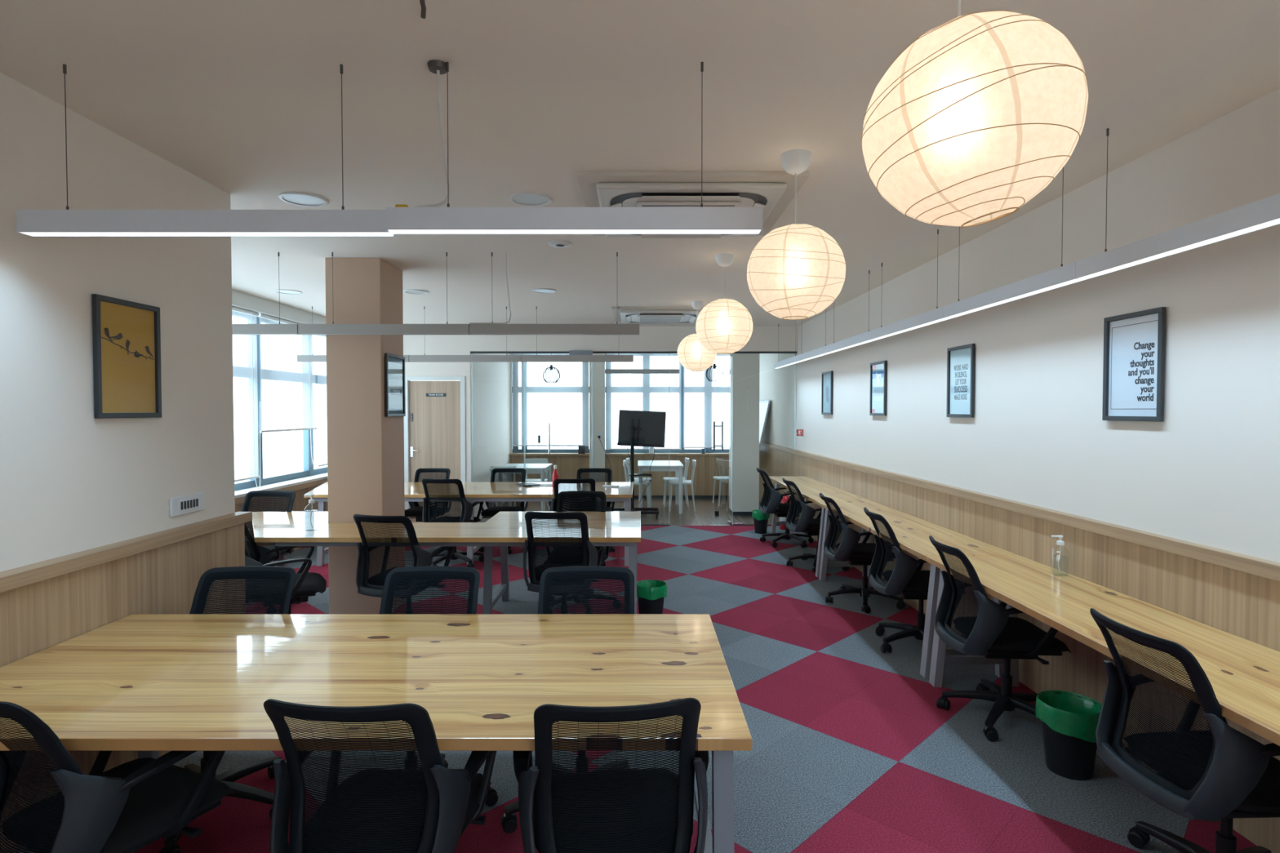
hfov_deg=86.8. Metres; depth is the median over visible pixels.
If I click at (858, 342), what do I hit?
diffuser
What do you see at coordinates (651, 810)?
office chair
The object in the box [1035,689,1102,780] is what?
waste bin
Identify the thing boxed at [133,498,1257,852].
floor
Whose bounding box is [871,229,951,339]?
light bar
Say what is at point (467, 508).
office chair
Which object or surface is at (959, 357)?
print
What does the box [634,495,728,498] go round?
trim
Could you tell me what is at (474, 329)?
light bar
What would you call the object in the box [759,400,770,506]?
whiteboard
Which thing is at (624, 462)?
dining chair
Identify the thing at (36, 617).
wood wall paneling
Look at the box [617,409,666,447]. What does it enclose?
screen
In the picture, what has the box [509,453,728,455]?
trim
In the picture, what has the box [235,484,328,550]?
trim
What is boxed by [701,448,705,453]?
mug
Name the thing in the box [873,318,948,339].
diffuser
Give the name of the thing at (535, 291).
diffuser
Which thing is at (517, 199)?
diffuser
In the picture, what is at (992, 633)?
office chair
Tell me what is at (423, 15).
ceiling hook
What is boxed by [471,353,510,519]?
wall
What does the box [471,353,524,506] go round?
glass panel
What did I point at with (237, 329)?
light bar
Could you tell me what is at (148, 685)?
table
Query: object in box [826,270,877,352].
light bar
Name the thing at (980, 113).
paper lantern
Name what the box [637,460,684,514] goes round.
meeting table
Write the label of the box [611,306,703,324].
air conditioner
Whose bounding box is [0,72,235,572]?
wall
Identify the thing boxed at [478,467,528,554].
office chair
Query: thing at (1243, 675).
desk
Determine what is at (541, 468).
meeting table
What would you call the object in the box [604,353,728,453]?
window
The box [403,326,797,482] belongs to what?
wall
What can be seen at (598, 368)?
wall
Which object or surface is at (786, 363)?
diffuser
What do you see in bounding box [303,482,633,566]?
table
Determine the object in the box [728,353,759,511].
wall column
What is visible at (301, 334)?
diffuser
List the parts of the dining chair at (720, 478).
leg, leg, seat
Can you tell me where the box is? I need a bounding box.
[568,350,592,355]
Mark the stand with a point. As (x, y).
(643, 510)
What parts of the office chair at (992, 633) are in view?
plate, backrest frame, armrest, plate, seat, armrest, height lever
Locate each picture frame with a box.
[92,293,161,418]
[385,353,405,416]
[821,370,832,414]
[869,360,886,415]
[946,343,974,417]
[1102,306,1165,422]
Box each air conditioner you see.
[576,171,809,238]
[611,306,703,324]
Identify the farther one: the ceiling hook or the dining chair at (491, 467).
the dining chair at (491, 467)
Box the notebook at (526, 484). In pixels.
[516,482,540,486]
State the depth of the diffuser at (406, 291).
6.60 m
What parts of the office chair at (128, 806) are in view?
plate, backrest frame, armrest, plate, seat, armrest, height lever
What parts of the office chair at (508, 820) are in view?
backrest frame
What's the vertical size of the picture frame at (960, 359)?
0.500 m
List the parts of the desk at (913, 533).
leg, leg, leg, leg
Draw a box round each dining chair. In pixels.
[489,466,520,505]
[520,458,547,506]
[622,459,650,507]
[626,457,652,507]
[662,457,689,507]
[669,459,696,511]
[712,475,728,506]
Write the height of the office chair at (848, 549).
0.899 m
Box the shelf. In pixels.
[629,473,652,475]
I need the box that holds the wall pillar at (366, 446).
[324,257,405,613]
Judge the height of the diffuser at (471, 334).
0.004 m
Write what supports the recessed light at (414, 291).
in the ceiling
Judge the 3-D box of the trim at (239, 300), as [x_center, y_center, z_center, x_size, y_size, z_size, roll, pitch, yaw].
[-3.950,-1.242,6.502,0.100,0.150,5.740,0,1,0]
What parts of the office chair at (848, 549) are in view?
plate, backrest frame, plate, armrest, seat, armrest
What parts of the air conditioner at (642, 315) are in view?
panel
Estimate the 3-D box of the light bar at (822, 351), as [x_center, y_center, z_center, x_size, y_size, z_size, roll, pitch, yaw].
[1.895,-1.044,7.375,0.060,0.588,1.266,0,1,0]
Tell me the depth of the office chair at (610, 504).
8.12 m
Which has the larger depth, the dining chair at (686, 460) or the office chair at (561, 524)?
the dining chair at (686, 460)
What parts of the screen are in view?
trim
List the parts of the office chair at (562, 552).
seat, backrest frame, armrest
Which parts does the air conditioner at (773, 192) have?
panel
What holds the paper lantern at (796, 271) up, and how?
hanging from the ceiling
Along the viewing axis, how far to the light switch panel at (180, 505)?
3.25 m
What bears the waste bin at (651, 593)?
on the floor
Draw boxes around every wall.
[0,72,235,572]
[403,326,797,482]
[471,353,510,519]
[510,353,605,480]
[759,88,1279,563]
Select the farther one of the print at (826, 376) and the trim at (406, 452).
the trim at (406, 452)
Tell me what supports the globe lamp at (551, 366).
hanging from the ceiling
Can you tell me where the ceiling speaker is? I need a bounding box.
[547,240,572,247]
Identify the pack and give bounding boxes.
[602,484,618,487]
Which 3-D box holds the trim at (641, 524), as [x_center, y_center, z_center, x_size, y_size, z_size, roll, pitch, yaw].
[-0.077,1.376,9.466,4.535,0.012,0.050,0,1,0]
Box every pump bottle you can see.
[303,494,319,528]
[1051,535,1069,573]
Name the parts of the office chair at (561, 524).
plate, seat, backrest frame, plate, armrest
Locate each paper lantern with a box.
[677,300,716,371]
[695,253,752,354]
[746,148,845,319]
[861,0,1088,227]
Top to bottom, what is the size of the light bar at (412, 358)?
0.618 m
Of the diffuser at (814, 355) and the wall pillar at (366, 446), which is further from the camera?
the diffuser at (814, 355)
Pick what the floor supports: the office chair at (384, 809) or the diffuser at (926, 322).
the office chair at (384, 809)
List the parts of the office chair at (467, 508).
plate, backrest frame, seat, plate, armrest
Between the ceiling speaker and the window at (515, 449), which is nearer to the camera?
the ceiling speaker
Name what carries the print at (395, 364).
attached to the picture frame at (395, 393)
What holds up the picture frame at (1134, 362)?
attached to the wall at (1208, 473)
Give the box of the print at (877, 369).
[871,363,884,413]
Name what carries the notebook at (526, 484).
on the table at (491, 492)
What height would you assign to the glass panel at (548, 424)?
2.400 m
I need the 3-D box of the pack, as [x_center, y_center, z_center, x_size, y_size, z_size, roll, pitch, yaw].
[-0.320,0.669,7.598,0.180,0.016,0.060,1,1,20]
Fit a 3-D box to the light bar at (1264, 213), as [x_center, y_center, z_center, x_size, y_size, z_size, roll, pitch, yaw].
[1.936,-0.922,2.304,0.060,0.588,1.266,0,1,0]
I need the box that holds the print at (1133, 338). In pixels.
[1108,313,1158,416]
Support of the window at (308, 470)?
in the wall
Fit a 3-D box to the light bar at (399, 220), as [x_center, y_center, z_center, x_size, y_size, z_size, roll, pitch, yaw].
[-0.215,-0.934,2.263,1.248,0.562,0.060,0,1,0]
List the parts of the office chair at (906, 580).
plate, backrest frame, plate, armrest, armrest, seat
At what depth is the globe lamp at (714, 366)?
10.76 m
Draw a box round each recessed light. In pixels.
[274,288,302,294]
[278,191,328,207]
[403,288,429,294]
[509,191,551,206]
[531,288,556,293]
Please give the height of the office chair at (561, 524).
0.944 m
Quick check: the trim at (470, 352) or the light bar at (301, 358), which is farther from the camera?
the trim at (470, 352)
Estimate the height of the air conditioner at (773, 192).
0.077 m
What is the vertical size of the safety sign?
0.110 m
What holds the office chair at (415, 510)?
on the floor
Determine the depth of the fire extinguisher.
9.10 m
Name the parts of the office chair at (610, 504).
backrest frame, seat, armrest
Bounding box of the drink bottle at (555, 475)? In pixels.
[551,465,558,488]
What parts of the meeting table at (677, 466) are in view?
leg, leg, leg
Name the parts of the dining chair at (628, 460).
leg, seat, leg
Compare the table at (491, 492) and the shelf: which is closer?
the table at (491, 492)
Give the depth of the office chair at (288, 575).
2.95 m
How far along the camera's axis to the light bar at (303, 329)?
4.96 m
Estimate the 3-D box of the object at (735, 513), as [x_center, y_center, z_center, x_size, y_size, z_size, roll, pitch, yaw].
[1.630,1.326,10.560,0.420,0.060,0.470,0,1,0]
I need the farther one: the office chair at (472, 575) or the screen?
the screen
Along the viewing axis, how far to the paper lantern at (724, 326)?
4.94 m
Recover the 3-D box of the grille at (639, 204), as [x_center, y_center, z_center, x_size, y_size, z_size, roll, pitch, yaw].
[0.263,-1.192,3.847,0.555,0.013,0.550,0,1,0]
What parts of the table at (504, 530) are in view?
leg, leg, leg, leg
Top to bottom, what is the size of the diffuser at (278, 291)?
0.005 m
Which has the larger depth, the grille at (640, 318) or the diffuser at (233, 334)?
the grille at (640, 318)
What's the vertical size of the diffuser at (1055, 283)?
0.004 m
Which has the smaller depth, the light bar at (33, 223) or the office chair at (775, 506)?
the light bar at (33, 223)
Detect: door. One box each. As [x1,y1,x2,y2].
[408,380,461,522]
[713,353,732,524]
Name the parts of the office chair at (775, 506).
backrest frame, plate, plate, armrest, seat, armrest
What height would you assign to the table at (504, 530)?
0.753 m
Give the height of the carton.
0.140 m
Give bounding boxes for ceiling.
[0,0,1279,326]
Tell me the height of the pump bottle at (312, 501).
0.256 m
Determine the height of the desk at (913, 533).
0.752 m
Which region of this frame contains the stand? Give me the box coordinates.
[613,426,658,517]
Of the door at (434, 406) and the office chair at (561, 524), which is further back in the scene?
the door at (434, 406)
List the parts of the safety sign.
red panel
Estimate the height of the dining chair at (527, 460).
0.801 m
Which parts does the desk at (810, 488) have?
leg, leg, leg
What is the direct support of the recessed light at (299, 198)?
in the ceiling
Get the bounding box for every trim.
[0,511,252,592]
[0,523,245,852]
[231,288,325,324]
[235,472,327,498]
[235,478,327,504]
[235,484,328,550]
[404,376,466,517]
[470,351,796,353]
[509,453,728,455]
[510,455,728,495]
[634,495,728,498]
[640,524,779,525]
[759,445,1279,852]
[760,441,1279,581]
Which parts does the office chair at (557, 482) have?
plate, backrest frame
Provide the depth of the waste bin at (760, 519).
8.82 m
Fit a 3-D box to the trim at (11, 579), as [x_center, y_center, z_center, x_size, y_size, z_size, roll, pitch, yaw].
[-2.156,0.567,0.559,0.077,0.050,6.290,0,1,0]
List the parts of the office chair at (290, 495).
seat, backrest frame, armrest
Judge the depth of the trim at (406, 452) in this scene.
9.39 m
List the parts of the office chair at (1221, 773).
plate, backrest frame, armrest, seat, plate, armrest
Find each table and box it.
[0,613,752,852]
[244,511,640,613]
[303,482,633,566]
[497,463,552,511]
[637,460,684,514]
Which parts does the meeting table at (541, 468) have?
leg, leg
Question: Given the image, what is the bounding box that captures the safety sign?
[795,428,804,436]
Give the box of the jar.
[648,447,653,453]
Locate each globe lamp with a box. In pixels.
[542,353,559,382]
[705,364,723,381]
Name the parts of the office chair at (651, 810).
armrest, plate, seat, plate, armrest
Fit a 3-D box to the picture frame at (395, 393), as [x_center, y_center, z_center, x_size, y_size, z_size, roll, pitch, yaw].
[-1.952,-0.326,5.419,0.019,0.490,0.400,0,1,0]
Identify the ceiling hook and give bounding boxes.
[419,0,426,18]
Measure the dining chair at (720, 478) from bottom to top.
0.801 m
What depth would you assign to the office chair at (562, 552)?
5.74 m
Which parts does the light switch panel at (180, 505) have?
module frame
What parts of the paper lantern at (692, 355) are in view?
lamp shade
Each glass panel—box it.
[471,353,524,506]
[524,353,591,511]
[591,362,669,524]
[732,353,795,524]
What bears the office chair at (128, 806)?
on the floor
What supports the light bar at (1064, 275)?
hanging from the ceiling
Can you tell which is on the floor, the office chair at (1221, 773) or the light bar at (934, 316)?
the office chair at (1221, 773)
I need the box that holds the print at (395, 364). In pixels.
[387,356,403,413]
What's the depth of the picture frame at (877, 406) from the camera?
6.30 m
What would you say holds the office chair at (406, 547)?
on the floor
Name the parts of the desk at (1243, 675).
leg, leg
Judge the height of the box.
0.100 m
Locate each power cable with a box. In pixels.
[395,59,451,207]
[469,252,511,324]
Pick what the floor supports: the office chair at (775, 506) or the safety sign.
the office chair at (775, 506)
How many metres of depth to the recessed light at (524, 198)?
3.70 m
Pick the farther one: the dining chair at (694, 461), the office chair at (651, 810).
the dining chair at (694, 461)
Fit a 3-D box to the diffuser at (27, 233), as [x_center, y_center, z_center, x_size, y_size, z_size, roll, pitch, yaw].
[-1.455,-0.653,2.285,1.233,0.004,0.050,0,1,0]
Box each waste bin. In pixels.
[636,579,666,613]
[751,509,769,533]
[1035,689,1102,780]
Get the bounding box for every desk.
[768,475,870,577]
[815,500,1018,678]
[925,555,1279,746]
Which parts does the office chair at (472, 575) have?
backrest frame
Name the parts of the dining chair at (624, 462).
backrest, leg, seat, leg, leg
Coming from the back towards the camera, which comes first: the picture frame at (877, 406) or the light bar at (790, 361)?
the light bar at (790, 361)
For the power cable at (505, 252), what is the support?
hanging from the ceiling
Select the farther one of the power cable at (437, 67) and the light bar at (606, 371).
the light bar at (606, 371)
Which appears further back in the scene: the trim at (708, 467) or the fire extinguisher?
the trim at (708, 467)
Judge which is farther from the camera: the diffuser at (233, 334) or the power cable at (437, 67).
the diffuser at (233, 334)
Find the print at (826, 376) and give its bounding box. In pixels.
[822,373,831,412]
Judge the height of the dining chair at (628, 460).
0.801 m
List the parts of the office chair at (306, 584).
backrest frame, plate, plate, armrest, seat, armrest, height lever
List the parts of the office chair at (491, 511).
seat, backrest frame, plate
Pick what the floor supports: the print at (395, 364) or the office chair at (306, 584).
the office chair at (306, 584)
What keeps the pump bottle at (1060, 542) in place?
on the desk at (1243, 675)
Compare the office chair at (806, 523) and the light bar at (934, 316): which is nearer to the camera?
the light bar at (934, 316)
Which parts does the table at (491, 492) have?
leg, leg, leg, leg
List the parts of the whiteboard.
board frame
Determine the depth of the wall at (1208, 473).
3.39 m
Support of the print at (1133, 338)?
attached to the picture frame at (1134, 362)
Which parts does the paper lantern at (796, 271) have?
cord, lamp shade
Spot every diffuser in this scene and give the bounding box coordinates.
[23,232,392,235]
[232,333,297,334]
[277,290,299,293]
[282,194,324,205]
[301,333,468,334]
[389,230,759,233]
[405,290,426,293]
[471,333,639,334]
[512,195,548,204]
[533,289,554,293]
[777,361,799,368]
[799,352,831,361]
[829,339,875,352]
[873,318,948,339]
[947,279,1084,317]
[1079,218,1279,278]
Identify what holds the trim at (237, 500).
attached to the wall
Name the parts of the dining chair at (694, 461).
leg, seat, leg, backrest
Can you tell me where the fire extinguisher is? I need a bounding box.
[779,490,791,529]
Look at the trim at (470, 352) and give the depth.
9.39 m
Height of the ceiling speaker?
0.018 m
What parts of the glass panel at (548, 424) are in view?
lock plate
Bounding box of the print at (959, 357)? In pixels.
[949,347,970,414]
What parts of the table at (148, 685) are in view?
leg, leg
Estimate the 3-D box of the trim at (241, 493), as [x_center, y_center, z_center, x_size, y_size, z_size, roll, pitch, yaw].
[-3.980,0.667,6.548,0.280,0.030,5.740,0,1,0]
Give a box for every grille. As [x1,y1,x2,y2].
[636,201,741,207]
[637,315,684,322]
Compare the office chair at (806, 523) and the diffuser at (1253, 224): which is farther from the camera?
the office chair at (806, 523)
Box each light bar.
[16,63,395,236]
[232,252,299,334]
[297,252,469,334]
[297,306,410,362]
[385,62,762,234]
[408,306,521,362]
[469,252,639,334]
[521,306,633,362]
[604,368,679,373]
[773,324,800,368]
[795,308,831,361]
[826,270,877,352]
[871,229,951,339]
[942,167,1086,318]
[1075,128,1279,279]
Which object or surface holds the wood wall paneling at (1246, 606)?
attached to the wall at (1208, 473)
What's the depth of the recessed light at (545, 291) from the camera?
6.55 m
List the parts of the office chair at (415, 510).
plate, seat, backrest frame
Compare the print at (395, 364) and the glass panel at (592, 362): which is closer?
the print at (395, 364)
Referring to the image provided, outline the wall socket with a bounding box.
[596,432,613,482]
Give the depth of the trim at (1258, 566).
3.31 m
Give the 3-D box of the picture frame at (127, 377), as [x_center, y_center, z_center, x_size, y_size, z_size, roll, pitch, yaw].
[-2.179,-0.286,2.889,0.019,0.498,0.362,0,1,0]
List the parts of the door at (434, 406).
handle, plate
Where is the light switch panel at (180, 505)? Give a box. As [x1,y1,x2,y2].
[169,492,204,516]
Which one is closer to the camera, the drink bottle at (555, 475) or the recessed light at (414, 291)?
the recessed light at (414, 291)
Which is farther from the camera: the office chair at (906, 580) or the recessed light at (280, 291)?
the recessed light at (280, 291)
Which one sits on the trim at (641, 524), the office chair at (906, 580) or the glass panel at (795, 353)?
the glass panel at (795, 353)
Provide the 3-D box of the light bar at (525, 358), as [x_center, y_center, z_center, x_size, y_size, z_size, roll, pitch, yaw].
[-0.690,-1.034,7.577,1.248,0.618,0.060,0,1,0]
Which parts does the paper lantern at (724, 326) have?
lamp shade, cord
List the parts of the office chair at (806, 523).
backrest frame, plate, plate, seat, armrest, armrest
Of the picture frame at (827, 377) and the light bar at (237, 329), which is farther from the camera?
the picture frame at (827, 377)
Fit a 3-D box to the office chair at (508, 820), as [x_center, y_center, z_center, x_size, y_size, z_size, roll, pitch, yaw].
[-0.217,1.089,2.707,0.629,0.902,0.707,0,1,0]
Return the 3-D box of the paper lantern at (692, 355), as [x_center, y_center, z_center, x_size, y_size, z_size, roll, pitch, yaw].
[0.621,-0.962,7.228,0.423,0.745,0.422,1,2,33]
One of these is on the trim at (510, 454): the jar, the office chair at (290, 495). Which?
the jar
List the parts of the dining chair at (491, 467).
backrest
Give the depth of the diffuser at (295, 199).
3.71 m
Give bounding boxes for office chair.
[0,701,235,852]
[158,565,296,852]
[240,490,295,613]
[244,523,326,613]
[263,698,496,852]
[353,514,454,613]
[379,565,497,806]
[404,468,451,551]
[422,478,484,567]
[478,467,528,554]
[501,565,634,833]
[512,697,708,852]
[522,511,604,613]
[543,478,605,566]
[547,490,620,613]
[569,467,614,552]
[755,467,813,547]
[782,478,849,572]
[819,493,905,613]
[863,506,965,653]
[928,535,1071,742]
[1089,608,1279,852]
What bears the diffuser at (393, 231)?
attached to the light bar at (399, 220)
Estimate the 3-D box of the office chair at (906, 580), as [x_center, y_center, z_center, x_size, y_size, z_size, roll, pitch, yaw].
[1.892,1.037,4.583,0.685,0.926,0.626,0,1,3]
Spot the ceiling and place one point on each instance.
(243, 97)
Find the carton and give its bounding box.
[577,445,585,453]
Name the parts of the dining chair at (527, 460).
seat, backrest, leg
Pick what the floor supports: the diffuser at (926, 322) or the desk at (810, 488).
the desk at (810, 488)
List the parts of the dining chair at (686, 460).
leg, leg, seat, leg, backrest, leg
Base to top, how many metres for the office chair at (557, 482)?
0.930 m
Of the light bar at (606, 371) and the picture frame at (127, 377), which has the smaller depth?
the picture frame at (127, 377)
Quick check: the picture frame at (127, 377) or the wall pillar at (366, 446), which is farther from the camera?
the wall pillar at (366, 446)
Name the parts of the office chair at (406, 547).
plate, armrest, backrest frame, seat, plate, armrest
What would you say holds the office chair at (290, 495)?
on the floor
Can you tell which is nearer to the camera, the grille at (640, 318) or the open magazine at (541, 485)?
the open magazine at (541, 485)
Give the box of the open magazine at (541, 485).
[531,484,551,486]
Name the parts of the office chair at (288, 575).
backrest frame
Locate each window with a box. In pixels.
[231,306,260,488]
[234,316,327,490]
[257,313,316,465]
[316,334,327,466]
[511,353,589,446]
[511,354,589,453]
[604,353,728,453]
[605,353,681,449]
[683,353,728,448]

